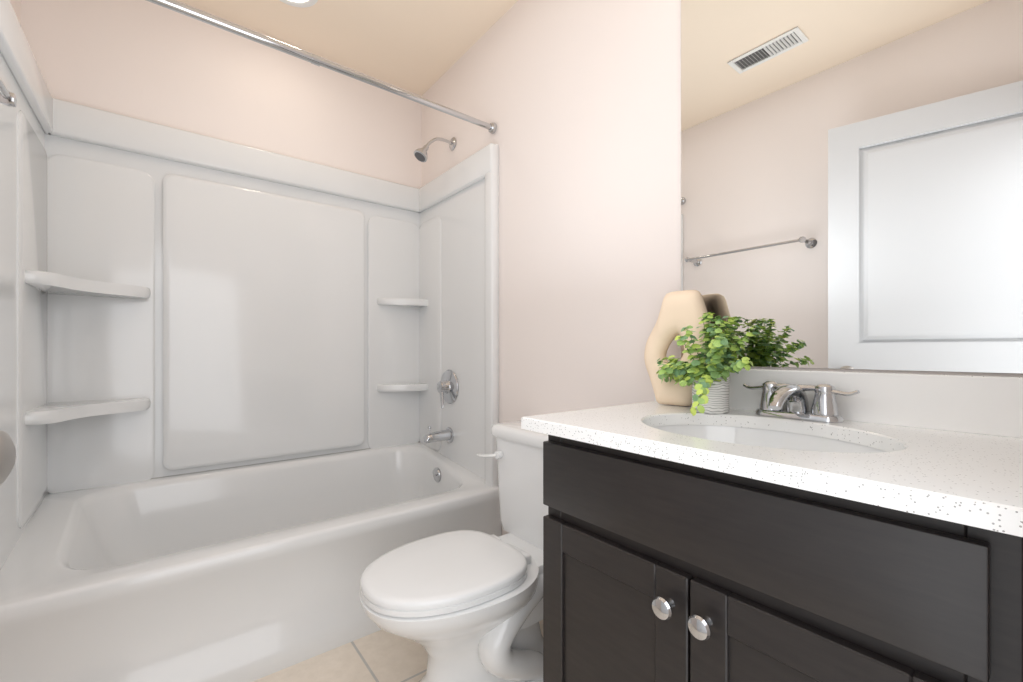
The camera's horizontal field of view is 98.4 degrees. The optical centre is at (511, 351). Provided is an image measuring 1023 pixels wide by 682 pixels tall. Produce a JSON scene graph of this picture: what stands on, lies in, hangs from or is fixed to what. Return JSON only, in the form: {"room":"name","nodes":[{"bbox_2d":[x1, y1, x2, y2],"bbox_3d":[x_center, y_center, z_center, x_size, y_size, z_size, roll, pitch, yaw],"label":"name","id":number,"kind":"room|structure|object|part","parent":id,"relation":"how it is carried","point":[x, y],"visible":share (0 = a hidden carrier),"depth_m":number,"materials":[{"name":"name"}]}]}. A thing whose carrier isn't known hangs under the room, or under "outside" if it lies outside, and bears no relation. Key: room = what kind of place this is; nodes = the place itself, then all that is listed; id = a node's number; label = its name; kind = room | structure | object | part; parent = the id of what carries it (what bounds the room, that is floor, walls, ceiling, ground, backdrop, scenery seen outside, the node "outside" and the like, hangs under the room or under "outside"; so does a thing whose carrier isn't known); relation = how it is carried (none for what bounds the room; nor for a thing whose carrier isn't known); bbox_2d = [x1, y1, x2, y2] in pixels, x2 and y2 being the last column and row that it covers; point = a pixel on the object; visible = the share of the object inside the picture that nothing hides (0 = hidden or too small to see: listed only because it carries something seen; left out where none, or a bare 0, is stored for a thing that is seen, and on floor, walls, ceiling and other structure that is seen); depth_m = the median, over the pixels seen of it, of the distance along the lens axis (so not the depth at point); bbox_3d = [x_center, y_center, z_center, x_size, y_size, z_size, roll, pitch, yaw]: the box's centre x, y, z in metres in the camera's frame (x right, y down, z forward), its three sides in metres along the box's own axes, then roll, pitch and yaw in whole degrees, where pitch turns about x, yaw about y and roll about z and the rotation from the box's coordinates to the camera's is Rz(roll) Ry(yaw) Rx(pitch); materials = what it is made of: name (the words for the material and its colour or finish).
{"room":"bathroom","nodes":[
{"label":"bathroom","id":0,"kind":"room"},
{"bbox_2d":[10,0,20,24],"bbox_3d":[-1.034,-0.230,0.587,0.120,2.390,2.300,0,0,-38],"label":"wall","id":1,"kind":"structure","parent":0,"point":[16,5],"depth_m":1.49,"materials":[{"name":"white paint"}]},
{"bbox_2d":[0,78,16,106],"bbox_3d":[-0.965,-0.560,0.704,0.131,0.054,0.674,0,0,-38],"label":"towel rail","id":2,"kind":"object","parent":1,"relation":"attached to","point":[8,98],"visible":1,"depth_m":0.97,"materials":[{"name":"silver metal"}]},
{"bbox_2d":[146,0,496,133],"bbox_3d":[-0.673,-0.970,1.455,1.518,0.046,0.046,0,0,-38],"label":"curtain rod","id":3,"kind":"object","parent":1,"relation":"attached to","point":[217,22],"visible":1,"depth_m":1.44,"materials":[{"name":"silver metal"}]},
{"bbox_2d":[21,0,421,188],"bbox_3d":[-1.137,-0.230,2.045,1.760,2.390,0.120,0,0,-38],"label":"wall","id":4,"kind":"structure","parent":0,"point":[144,60],"depth_m":1.88,"materials":[{"name":"white paint"}]},
{"bbox_2d":[177,0,517,95],"bbox_3d":[-0.389,-1.485,1.093,1.760,0.120,2.540,0,0,-38],"label":"ceiling","id":5,"kind":"structure","parent":0,"point":[420,47],"depth_m":1.95,"materials":[{"name":"beige paint"}]},
{"bbox_2d":[280,0,317,7],"bbox_3d":[-0.862,-1.421,1.727,0.200,0.007,0.200,0,0,-38],"label":"recessed light","id":6,"kind":"object","parent":5,"relation":"in","point":[302,3],"visible":1,"depth_m":1.80,"materials":[{"name":"white paint"}]},
{"bbox_2d":[253,620,542,681],"bbox_3d":[-0.389,1.025,1.093,1.760,0.120,2.540,0,0,-38],"label":"floor","id":7,"kind":"structure","parent":0,"point":[382,655],"depth_m":1.36,"materials":[{"name":"tile"}]},
{"bbox_2d":[0,0,501,681],"bbox_3d":[-0.862,0.040,1.694,1.514,1.850,0.765,0,0,-38],"label":"tub","id":8,"kind":"object","parent":7,"relation":"on","point":[248,406],"visible":0.98,"depth_m":1.73,"materials":[{"name":"white plastic"}]},
{"bbox_2d":[423,426,453,443],"bbox_3d":[-0.359,0.406,2.141,0.138,0.093,0.076,0,0,-38],"label":"tub faucet","id":9,"kind":"object","parent":8,"relation":"in","point":[446,435],"depth_m":2.13,"materials":[{"name":"silver metal"}]},
{"bbox_2d":[359,420,547,681],"bbox_3d":[-0.085,0.616,1.331,0.737,0.714,0.464,0,0,-38],"label":"toilet","id":10,"kind":"object","parent":7,"relation":"on","point":[462,605],"visible":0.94,"depth_m":1.19,"materials":[{"name":"white ceramic"}]},
{"bbox_3d":[-0.182,0.605,1.237,0.465,0.044,0.367,0,0,-38],"label":"seat","id":11,"kind":"part","parent":10,"relation":"part of","materials":[{"name":"white plastic"}]},
{"bbox_3d":[0.110,0.445,1.484,0.243,0.371,0.464,0,0,-38],"label":"tank","id":12,"kind":"part","parent":10,"relation":"part of","materials":[{"name":"white ceramic"}]},
{"bbox_2d":[521,369,1022,681],"bbox_3d":[0.469,0.504,0.812,0.514,0.922,0.793,0,0,-38],"label":"bathroom vanity","id":13,"kind":"object","parent":7,"relation":"on","point":[771,525],"visible":1,"depth_m":0.65,"materials":[{"name":"brown wood"}]},
{"bbox_2d":[644,290,713,405],"bbox_3d":[0.436,-0.008,1.158,0.182,0.300,0.061,0,0,44],"label":"vase","id":14,"kind":"object","parent":13,"relation":"on","point":[679,310],"visible":0.56,"depth_m":1.14,"materials":[{"name":"beige ceramic"}]},
{"bbox_3d":[0.264,0.408,0.682,0.032,0.035,0.097,0,0,-38],"label":"knob","id":15,"kind":"part","parent":13,"relation":"part of","materials":[{"name":"silver metal"}]},
{"bbox_2d":[692,377,729,413],"bbox_3d":[0.468,0.101,1.039,0.084,0.083,0.084,0,0,-38],"label":"plant pot","id":16,"kind":"object","parent":13,"relation":"on","point":[718,398],"visible":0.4,"depth_m":1.00,"materials":[{"name":"ceramic"}]},
{"bbox_3d":[0.278,0.526,0.704,0.018,0.662,0.659,0,0,-38],"label":"door","id":17,"kind":"part","parent":13,"relation":"part of","materials":[{"name":"brown wood"}]},
{"bbox_2d":[742,380,859,422],"bbox_3d":[0.576,0.104,0.920,0.149,0.076,0.219,0,0,-38],"label":"faucet","id":18,"kind":"object","parent":13,"relation":"on","point":[766,401],"depth_m":0.92,"materials":[{"name":"silver metal"}]},
{"bbox_2d":[422,0,1022,534],"bbox_3d":[0.256,-0.230,1.600,0.120,2.390,2.300,0,0,-38],"label":"wall","id":19,"kind":"structure","parent":0,"point":[578,102],"depth_m":1.54,"materials":[{"name":"white paint"}]},
{"bbox_2d":[414,137,455,161],"bbox_3d":[-0.372,-0.981,2.131,0.209,0.160,0.068,0,0,-38],"label":"shower","id":20,"kind":"object","parent":19,"relation":"attached to","point":[420,154],"visible":1,"depth_m":2.10,"materials":[{"name":"silver metal"}]},
{"bbox_2d":[681,0,1022,372],"bbox_3d":[0.692,-0.624,0.942,0.006,1.322,0.715,0,0,-38],"label":"mirror","id":21,"kind":"object","parent":19,"relation":"attached to","point":[851,184],"visible":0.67,"depth_m":0.91,"materials":[{"name":"clear glass"}]},
{"label":"soil","id":22,"kind":"object","parent":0,"visible":0},
{"bbox_2d":[656,312,760,415],"bbox_3d":[0.429,0.021,1.019,0.260,0.221,0.261,0,0,-38],"label":"plant","id":23,"kind":"object","parent":22,"relation":"in","point":[717,347],"visible":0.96,"depth_m":0.99,"materials":[{"name":"green plant"}]},
{"bbox_3d":[0.359,-0.230,0.142,1.760,2.390,0.120,0,0,-38],"label":"wall","id":24,"kind":"structure","parent":0,"visible":0},
{"bbox_2d":[0,430,15,484],"bbox_3d":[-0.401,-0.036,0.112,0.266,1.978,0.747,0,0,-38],"label":"door knob","id":25,"kind":"object","parent":24,"relation":"in","point":[7,454],"depth_m":0.41,"materials":[{"name":"silver metal"}]}
]}

